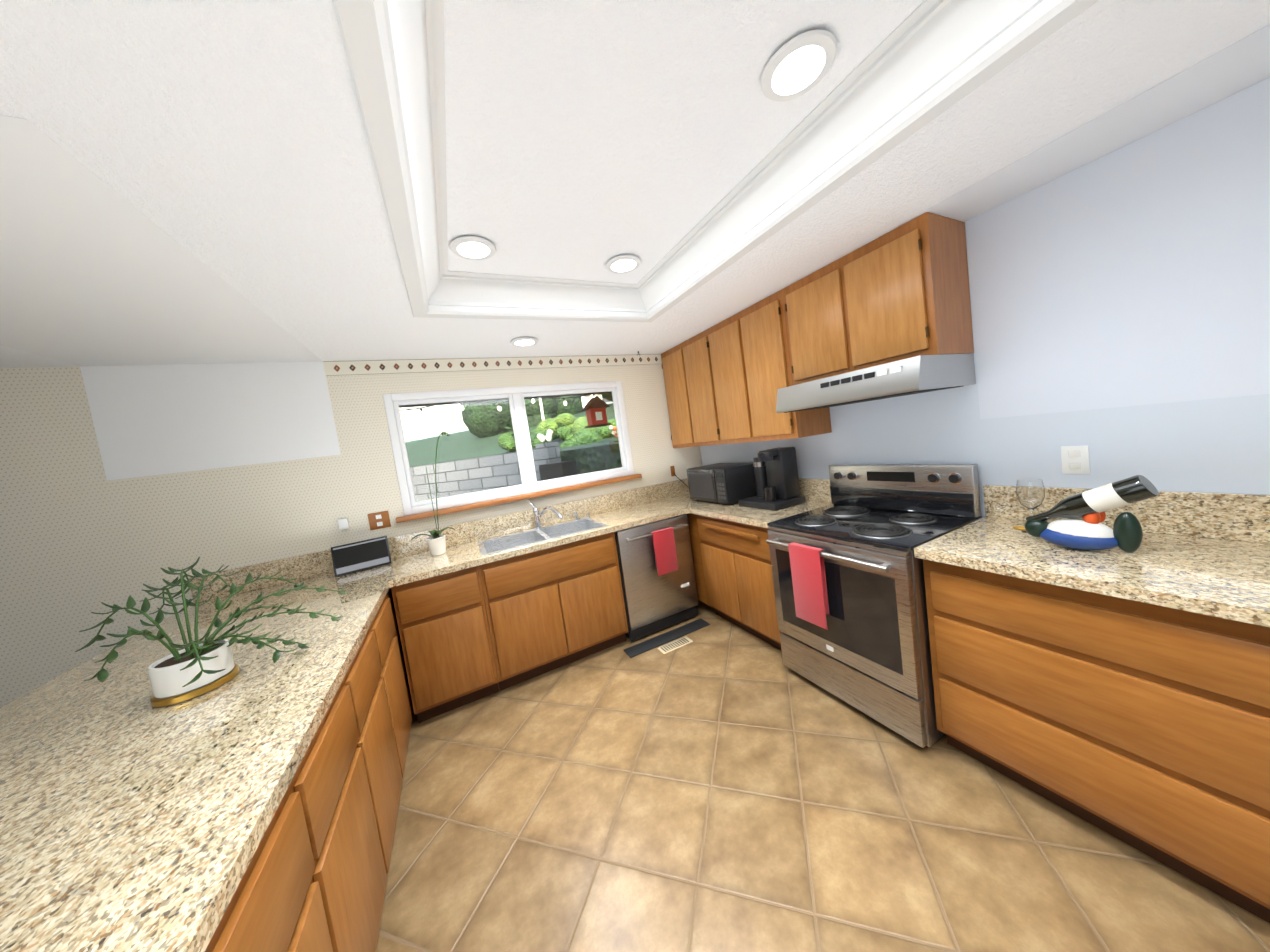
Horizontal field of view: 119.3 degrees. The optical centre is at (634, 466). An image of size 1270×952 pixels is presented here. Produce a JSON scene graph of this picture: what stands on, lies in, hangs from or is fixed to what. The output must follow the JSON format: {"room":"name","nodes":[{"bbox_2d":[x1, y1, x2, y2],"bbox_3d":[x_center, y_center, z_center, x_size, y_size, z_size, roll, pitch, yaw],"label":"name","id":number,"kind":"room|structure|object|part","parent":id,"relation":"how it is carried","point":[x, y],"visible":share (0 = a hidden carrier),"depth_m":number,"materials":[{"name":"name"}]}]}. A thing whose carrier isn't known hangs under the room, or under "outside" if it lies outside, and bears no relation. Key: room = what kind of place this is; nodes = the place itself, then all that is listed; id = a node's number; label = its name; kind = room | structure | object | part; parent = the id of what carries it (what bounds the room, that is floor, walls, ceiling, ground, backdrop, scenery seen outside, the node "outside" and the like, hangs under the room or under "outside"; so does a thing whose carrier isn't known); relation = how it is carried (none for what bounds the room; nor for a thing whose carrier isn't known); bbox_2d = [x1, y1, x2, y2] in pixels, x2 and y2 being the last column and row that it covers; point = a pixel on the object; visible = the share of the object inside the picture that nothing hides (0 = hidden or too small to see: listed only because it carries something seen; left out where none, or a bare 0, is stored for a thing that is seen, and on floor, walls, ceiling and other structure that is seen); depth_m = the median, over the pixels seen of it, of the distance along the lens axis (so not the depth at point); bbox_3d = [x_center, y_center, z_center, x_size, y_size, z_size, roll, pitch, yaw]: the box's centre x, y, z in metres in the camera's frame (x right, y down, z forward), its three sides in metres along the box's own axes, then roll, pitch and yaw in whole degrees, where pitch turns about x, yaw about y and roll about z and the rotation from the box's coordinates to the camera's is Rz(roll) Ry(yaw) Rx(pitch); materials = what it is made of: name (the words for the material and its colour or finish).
{"room":"kitchen","nodes":[
{"label":"kitchen","id":0,"kind":"room"},
{"bbox_2d":[0,354,701,706],"bbox_3d":[-1.764,0.233,2.674,5.720,2.660,0.160,-10,4,-26],"label":"wall","id":1,"kind":"structure","parent":0,"point":[82,538],"depth_m":2.12,"materials":[{"name":"paint"}]},
{"bbox_2d":[80,361,340,479],"bbox_3d":[-2.466,-0.308,2.236,1.036,0.620,0.001,-10,4,-26],"label":"wall","id":2,"kind":"structure","parent":1,"relation":"attached to","point":[149,420],"depth_m":2.20,"materials":[{"name":"white paint"}]},
{"bbox_2d":[338,518,349,529],"bbox_3d":[-1.941,0.382,2.480,0.050,0.070,0.030,-10,4,-26],"label":"outlet","id":3,"kind":"object","parent":1,"relation":"attached to","point":[343,523],"visible":0.96,"depth_m":2.47,"materials":[{"name":"white plastic"}]},
{"bbox_2d":[367,511,390,529],"bbox_3d":[-1.770,0.372,2.576,0.120,0.115,0.009,-10,4,-26],"label":"electrical outlet plate","id":4,"kind":"object","parent":1,"relation":"attached to","point":[378,520],"visible":1,"depth_m":2.57,"materials":[{"name":"brown wood"}]},
{"bbox_2d":[189,478,688,601],"bbox_3d":[-0.933,0.440,2.980,3.717,0.155,0.022,-10,4,-26],"label":"backsplash","id":5,"kind":"structure","parent":1,"relation":"attached to","point":[306,565],"depth_m":2.78,"materials":[{"name":"beige stone"}]},
{"bbox_2d":[323,354,660,375],"bbox_3d":[-0.898,-0.838,3.009,2.579,0.100,0.002,-10,4,-26],"label":"wallpaper border","id":6,"kind":"object","parent":1,"relation":"attached to","point":[361,367],"depth_m":2.85,"materials":[{"name":"beige paper"}]},
{"bbox_2d":[383,381,633,515],"bbox_3d":[-0.903,-0.217,3.061,1.838,0.863,0.106,-10,4,-26],"label":"window","id":7,"kind":"structure","parent":1,"relation":"in","point":[515,396],"depth_m":2.99,"materials":[{"name":"white plastic"}]},
{"bbox_2d":[395,474,641,522],"bbox_3d":[-0.808,0.229,3.022,1.940,0.036,0.060,-10,4,-26],"label":"window sill","id":8,"kind":"structure","parent":1,"relation":"attached to","point":[495,502],"depth_m":2.91,"materials":[{"name":"brown wood"}]},
{"bbox_2d":[670,466,674,475],"bbox_3d":[0.370,0.043,3.634,0.045,0.100,0.006,-10,4,-26],"label":"outlet","id":9,"kind":"object","parent":1,"relation":"attached to","point":[672,468],"visible":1,"depth_m":3.63,"materials":[{"name":"brown wood"}]},
{"bbox_2d":[388,542,487,585],"bbox_3d":[-1.286,0.621,2.474,0.516,0.038,0.617,-10,4,-26],"label":"countertop","id":10,"kind":"structure","parent":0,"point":[417,567],"depth_m":2.30,"materials":[{"name":"beige stone"}]},
{"bbox_2d":[411,432,454,555],"bbox_3d":[-1.387,0.189,2.542,0.329,0.831,0.198,-10,4,-26],"label":"orchid","id":11,"kind":"object","parent":10,"relation":"on","point":[436,542],"visible":0.98,"depth_m":2.54,"materials":[{"name":"green plant"}]},
{"bbox_3d":[-1.361,0.544,2.560,0.124,0.120,0.124,-10,4,-26],"label":"pot","id":12,"kind":"part","parent":11,"relation":"part of","materials":[{"name":"white ceramic"}]},
{"bbox_2d":[477,516,608,579],"bbox_3d":[-0.680,0.591,2.774,0.870,0.190,0.510,-10,4,-26],"label":"sink basin","id":13,"kind":"object","parent":10,"relation":"in","point":[539,534],"depth_m":2.79,"materials":[{"name":"silver metal"}]},
{"bbox_2d":[526,499,589,529],"bbox_3d":[-0.578,0.342,2.950,0.498,0.250,0.263,-10,4,-26],"label":"faucet","id":14,"kind":"object","parent":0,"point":[537,515],"depth_m":2.95,"materials":[{"name":"silver metal"}]},
{"bbox_2d":[539,394,601,420],"bbox_3d":[-1.666,-1.391,9.943,1.586,1.655,1.072,-10,4,-26],"label":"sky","id":15,"kind":"structure","parent":0,"point":[584,402],"depth_m":9.82,"materials":[{"name":"white"}]},
{"bbox_2d":[0,0,1269,367],"bbox_3d":[-0.820,-0.900,0.372,5.400,0.362,4.800,-10,4,-26],"label":"ceiling","id":16,"kind":"structure","parent":0,"point":[226,140],"depth_m":1.01,"materials":[{"name":"white paint"}]},
{"bbox_2d":[0,115,321,365],"bbox_3d":[-2.087,-0.613,1.363,1.036,0.001,1.898,-10,4,-26],"label":"smooth ceiling","id":17,"kind":"structure","parent":16,"relation":"attached to","point":[95,270],"depth_m":1.31,"materials":[{"name":"white paint"}]},
{"bbox_2d":[332,0,459,317],"bbox_3d":[-0.395,-0.860,0.583,0.188,0.166,3.042,-10,4,-26],"label":"trim","id":18,"kind":"structure","parent":16,"relation":"attached to","point":[394,49],"depth_m":0.91,"materials":[{"name":"white wood"}]},
{"bbox_2d":[510,337,537,345],"bbox_3d":[-0.767,-0.868,2.584,0.190,0.018,0.190,-10,4,-26],"label":"recessed light","id":19,"kind":"object","parent":16,"relation":"in","point":[525,341],"visible":0.98,"depth_m":2.56,"materials":[{"name":"white"}]},
{"bbox_2d":[460,271,639,321],"bbox_3d":[-0.485,-0.954,2.130,0.990,0.166,0.188,-10,4,-26],"label":"trim","id":20,"kind":"structure","parent":16,"relation":"attached to","point":[482,295],"depth_m":2.10,"materials":[{"name":"white wood"}]},
{"bbox_2d":[632,0,1098,321],"bbox_3d":[0.692,-1.045,1.120,0.188,0.166,3.042,-10,4,-26],"label":"trim","id":21,"kind":"structure","parent":16,"relation":"attached to","point":[922,64],"depth_m":1.10,"materials":[{"name":"white wood"}]},
{"bbox_2d":[444,0,923,283],"bbox_3d":[0.123,-1.137,0.839,1.273,0.210,2.902,-10,4,-26],"label":"ceiling","id":22,"kind":"structure","parent":0,"point":[587,140],"depth_m":1.08,"materials":[{"name":"white paint"}]},
{"bbox_2d":[450,236,495,259],"bbox_3d":[-0.713,-0.962,1.641,0.190,0.018,0.190,-10,4,-26],"label":"recessed light","id":23,"kind":"object","parent":22,"relation":"in","point":[472,247],"visible":1,"depth_m":1.62,"materials":[{"name":"white plastic"}]},
{"bbox_2d":[606,254,640,272],"bbox_3d":[-0.061,-1.074,1.973,0.190,0.018,0.190,-10,4,-26],"label":"recessed light","id":24,"kind":"object","parent":22,"relation":"in","point":[623,263],"visible":1,"depth_m":1.95,"materials":[{"name":"white plastic"}]},
{"bbox_2d":[761,30,836,101],"bbox_3d":[0.439,-1.075,1.005,0.190,0.018,0.190,-10,4,-26],"label":"recessed light","id":25,"kind":"object","parent":22,"relation":"in","point":[798,65],"visible":1,"depth_m":0.99,"materials":[{"name":"white plastic"}]},
{"bbox_2d":[376,600,1269,951],"bbox_3d":[-0.482,1.581,0.542,5.400,0.060,4.800,-10,4,-26],"label":"floor","id":26,"kind":"structure","parent":0,"point":[718,784],"depth_m":1.38,"materials":[{"name":"tile"}]},
{"bbox_2d":[200,754,347,951],"bbox_3d":[-0.867,1.160,0.536,0.601,0.876,0.450,-10,4,-26],"label":"base cabinet","id":27,"kind":"object","parent":26,"relation":"on","point":[283,899],"depth_m":0.75,"materials":[{"name":"brown wood"}]},
{"bbox_2d":[0,558,399,951],"bbox_3d":[-1.453,0.740,1.075,1.038,0.038,2.977,-10,4,-26],"label":"countertop","id":28,"kind":"structure","parent":27,"relation":"on","point":[128,824],"depth_m":0.83,"materials":[{"name":"beige stone"}]},
{"bbox_2d":[75,557,348,706],"bbox_3d":[-1.366,0.493,1.264,0.599,0.399,0.550,-10,4,-26],"label":"plant","id":29,"kind":"object","parent":28,"relation":"on","point":[193,669],"visible":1,"depth_m":1.17,"materials":[{"name":"green plant"}]},
{"bbox_3d":[-1.403,0.648,1.185,0.184,0.113,0.184,-10,4,-26],"label":"pot","id":30,"kind":"part","parent":29,"relation":"part of","materials":[{"name":"white ceramic"}]},
{"bbox_2d":[331,536,391,576],"bbox_3d":[-1.785,0.579,2.434,0.300,0.184,0.113,-10,5,-34],"label":"smart display","id":31,"kind":"object","parent":28,"relation":"on","point":[354,557],"visible":0.98,"depth_m":2.40,"materials":[{"name":"black plastic"}]},
{"bbox_2d":[300,662,391,951],"bbox_3d":[-1.067,1.160,0.940,0.601,0.876,0.450,-10,4,-26],"label":"base cabinet","id":32,"kind":"object","parent":26,"relation":"on","point":[339,753],"depth_m":1.08,"materials":[{"name":"brown wood"}]},
{"bbox_2d":[352,614,404,845],"bbox_3d":[-1.266,1.159,1.343,0.601,0.876,0.450,-10,4,-26],"label":"base cabinet","id":33,"kind":"object","parent":26,"relation":"on","point":[371,668],"depth_m":1.51,"materials":[{"name":"brown wood"}]},
{"bbox_2d":[376,586,415,765],"bbox_3d":[-1.463,1.158,1.742,0.601,0.876,0.440,-10,4,-26],"label":"base cabinet","id":34,"kind":"object","parent":26,"relation":"on","point":[389,628],"depth_m":1.93,"materials":[{"name":"brown wood"}]},
{"bbox_2d":[612,510,699,640],"bbox_3d":[0.069,0.853,3.148,0.625,0.876,0.609,-10,4,-26],"label":"dishwasher","id":35,"kind":"object","parent":26,"relation":"on","point":[658,556],"depth_m":2.84,"materials":[{"name":"silver metal"}]},
{"bbox_2d":[596,494,707,533],"bbox_3d":[0.269,0.356,3.241,1.332,0.038,0.617,-10,4,-26],"label":"countertop","id":36,"kind":"structure","parent":35,"relation":"on","point":[646,511],"depth_m":3.09,"materials":[{"name":"beige stone"}]},
{"bbox_2d":[687,462,756,504],"bbox_3d":[0.746,0.133,3.138,0.376,0.286,0.510,-10,4,-26],"label":"microwave","id":37,"kind":"object","parent":36,"relation":"on","point":[728,483],"visible":0.92,"depth_m":2.94,"materials":[{"name":"black plastic"}]},
{"bbox_2d":[624,618,709,657],"bbox_3d":[0.252,1.289,2.817,0.700,0.008,0.120,-10,4,-26],"label":"floor mat","id":38,"kind":"object","parent":26,"relation":"on","point":[657,641],"visible":1,"depth_m":2.80,"materials":[{"name":"black rubber"}]},
{"bbox_2d":[658,636,692,653],"bbox_3d":[0.293,1.294,2.701,0.250,0.004,0.095,-10,4,-26],"label":"floor vent","id":39,"kind":"object","parent":26,"relation":"in","point":[674,645],"visible":1,"depth_m":2.69,"materials":[{"name":"beige metal"}]},
{"bbox_2d":[692,530,703,602],"bbox_3d":[0.667,0.752,3.428,0.582,0.876,0.637,-10,4,-26],"label":"base cabinet","id":40,"kind":"object","parent":26,"relation":"on","point":[693,531],"depth_m":3.08,"materials":[{"name":"brown wood"}]},
{"bbox_2d":[692,514,781,650],"bbox_3d":[0.983,0.754,2.768,0.601,0.876,0.826,-10,4,-26],"label":"base cabinet","id":41,"kind":"object","parent":26,"relation":"on","point":[736,577],"depth_m":2.61,"materials":[{"name":"brown wood"}]},
{"bbox_2d":[688,498,831,529],"bbox_3d":[0.901,0.304,2.736,0.637,0.038,0.847,-10,4,-26],"label":"countertop","id":42,"kind":"structure","parent":41,"relation":"on","point":[750,516],"depth_m":2.53,"materials":[{"name":"beige stone"}]},
{"bbox_2d":[738,447,805,510],"bbox_3d":[0.964,0.076,2.693,0.300,0.400,0.360,-10,4,-26],"label":"coffee maker","id":43,"kind":"object","parent":42,"relation":"on","point":[776,478],"visible":1,"depth_m":2.59,"materials":[{"name":"black plastic"}]},
{"bbox_2d":[766,464,981,747],"bbox_3d":[1.239,0.621,2.003,0.721,1.175,0.756,-10,4,-26],"label":"range","id":44,"kind":"object","parent":26,"relation":"on","point":[849,587],"visible":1,"depth_m":1.82,"materials":[{"name":"silver metal"}]},
{"bbox_2d":[920,558,1269,922],"bbox_3d":[1.722,0.756,1.270,0.601,0.876,0.970,-10,4,-26],"label":"base cabinet","id":45,"kind":"object","parent":26,"relation":"on","point":[1114,692],"depth_m":1.12,"materials":[{"name":"brown wood"}]},
{"bbox_2d":[914,518,1269,629],"bbox_3d":[1.758,0.307,1.002,0.637,0.038,1.483,-10,4,-26],"label":"countertop","id":46,"kind":"structure","parent":45,"relation":"on","point":[1228,579],"depth_m":1.16,"materials":[{"name":"beige stone"}]},
{"bbox_2d":[1016,478,1044,532],"bbox_3d":[1.623,0.161,1.524,0.082,0.215,0.082,-10,4,-26],"label":"wine glass","id":47,"kind":"object","parent":46,"relation":"on","point":[1030,493],"visible":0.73,"depth_m":1.50,"materials":[{"name":"clear glass"}]},
{"bbox_2d":[1012,475,1158,552],"bbox_3d":[1.558,0.158,1.313,0.112,0.267,0.343,-10,4,-26],"label":"holder","id":48,"kind":"object","parent":46,"relation":"on","point":[1089,531],"visible":1,"depth_m":1.26,"materials":[{"name":"white"}]},
{"bbox_2d":[700,79,1269,517],"bbox_3d":[1.834,-0.183,1.594,0.160,2.660,4.960,-10,4,-26],"label":"wall","id":49,"kind":"structure","parent":0,"point":[1214,445],"depth_m":1.59,"materials":[{"name":"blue paint"}]},
{"bbox_2d":[661,346,692,447],"bbox_3d":[0.527,-0.653,3.503,0.341,0.912,0.374,-10,4,-26],"label":"upper cabinet","id":50,"kind":"object","parent":49,"relation":"attached to","point":[671,359],"depth_m":3.43,"materials":[{"name":"brown wood"}]},
{"bbox_2d":[677,331,716,446],"bbox_3d":[0.689,-0.653,3.175,0.341,0.912,0.358,-10,4,-26],"label":"upper cabinet","id":51,"kind":"object","parent":49,"relation":"attached to","point":[694,366],"depth_m":3.12,"materials":[{"name":"brown wood"}]},
{"bbox_2d":[705,316,748,444],"bbox_3d":[0.847,-0.652,2.854,0.341,0.912,0.358,-10,4,-26],"label":"upper cabinet","id":52,"kind":"object","parent":49,"relation":"attached to","point":[721,352],"depth_m":2.79,"materials":[{"name":"brown wood"}]},
{"bbox_2d":[733,290,831,441],"bbox_3d":[1.009,-0.652,2.526,0.341,0.912,0.373,-10,4,-26],"label":"upper cabinet","id":53,"kind":"object","parent":49,"relation":"attached to","point":[760,326],"depth_m":2.44,"materials":[{"name":"brown wood"}]},
{"bbox_2d":[781,260,844,385],"bbox_3d":[1.156,-0.807,2.175,0.341,0.597,0.382,-10,4,-26],"label":"upper cabinet","id":54,"kind":"object","parent":49,"relation":"attached to","point":[811,307],"depth_m":2.09,"materials":[{"name":"brown wood"}]},
{"bbox_2d":[837,212,973,372],"bbox_3d":[1.325,-0.806,1.833,0.341,0.597,0.382,-10,4,-26],"label":"upper cabinet","id":55,"kind":"object","parent":49,"relation":"attached to","point":[901,292],"depth_m":1.70,"materials":[{"name":"brown wood"}]},
{"bbox_2d":[776,353,975,412],"bbox_3d":[1.224,-0.425,1.996,0.491,0.147,0.760,-10,4,-26],"label":"range hood","id":56,"kind":"object","parent":55,"relation":"attached to","point":[918,374],"visible":1,"depth_m":1.73,"materials":[{"name":"silver metal"}]},
{"bbox_2d":[799,478,1269,541],"bbox_3d":[1.528,0.163,2.121,0.022,0.155,3.694,-10,4,-26],"label":"backsplash","id":57,"kind":"structure","parent":49,"relation":"attached to","point":[1242,517],"depth_m":1.32,"materials":[{"name":"beige stone"}]},
{"bbox_2d":[1061,446,1089,473],"bbox_3d":[1.801,-0.027,1.522,0.009,0.115,0.075,-10,4,-26],"label":"outlet","id":58,"kind":"object","parent":49,"relation":"attached to","point":[1074,459],"visible":1,"depth_m":1.52,"materials":[{"name":"white plastic"}]},
{"bbox_2d":[966,77,1269,418],"bbox_3d":[1.888,-0.676,1.132,0.001,0.913,1.364,-10,4,-26],"label":"wall","id":59,"kind":"structure","parent":49,"relation":"attached to","point":[1135,273],"depth_m":1.32,"materials":[{"name":"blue paint"}]},
{"label":"outside","id":60,"kind":"structure","parent":0,"visible":0},
{"bbox_2d":[405,402,621,474],"bbox_3d":[0.531,-3.305,25.870,42.001,6.120,41.400,-6,4,25],"label":"ground","id":61,"kind":"structure","parent":60,"point":[414,458],"depth_m":11.23,"materials":[{"name":"green plant"}]},
{"bbox_2d":[410,442,556,501],"bbox_3d":[-3.561,0.688,7.563,3.180,1.780,3.986,-10,4,-26],"label":"wall","id":62,"kind":"structure","parent":61,"relation":"on","point":[482,463],"depth_m":7.19,"materials":[{"name":"grey brick"}]},
{"bbox_2d":[399,391,611,427],"bbox_3d":[-1.254,0.139,4.352,8.000,2.680,2.320,-10,4,-26],"label":"canopy","id":63,"kind":"object","parent":61,"relation":"on","point":[594,409],"depth_m":4.66,"materials":[{"name":"beige"}]},
{"bbox_2d":[461,393,612,437],"bbox_3d":[-2.364,-3.931,17.618,11.099,5.616,15.167,-10,4,-26],"label":"trees","id":64,"kind":"object","parent":61,"relation":"on","point":[500,424],"depth_m":14.38,"materials":[{"name":"green plant"}]},
{"bbox_2d":[498,413,615,451],"bbox_3d":[-0.745,-0.705,8.068,4.591,1.332,3.983,-10,4,-26],"label":"shrubs","id":65,"kind":"object","parent":61,"relation":"on","point":[583,437],"depth_m":8.27,"materials":[{"name":"green plant"}]},
{"bbox_2d":[554,442,560,461],"bbox_3d":[-1.302,0.441,6.679,0.126,1.780,0.401,-10,4,-26],"label":"wall","id":66,"kind":"structure","parent":61,"relation":"on","point":[556,444],"depth_m":6.61,"materials":[{"name":"grey brick"}]},
{"bbox_2d":[499,426,617,441],"bbox_3d":[-1.449,-0.629,7.735,2.317,0.874,3.576,-10,4,-26],"label":"palm","id":67,"kind":"object","parent":61,"relation":"on","point":[535,433],"depth_m":8.34,"materials":[{"name":"green plant"}]},
{"bbox_2d":[539,460,577,480],"bbox_3d":[-1.162,0.645,6.015,0.600,1.430,0.550,-6,4,25],"label":"box","id":68,"kind":"object","parent":61,"relation":"on","point":[554,468],"depth_m":5.84,"materials":[{"name":"black"}]},
{"bbox_2d":[537,426,617,441],"bbox_3d":[-0.575,-0.637,7.495,2.371,0.558,1.930,-10,4,-26],"label":"flowers","id":69,"kind":"object","parent":61,"relation":"on","point":[543,437],"depth_m":7.66,"materials":[{"name":"white plant"}]}
]}

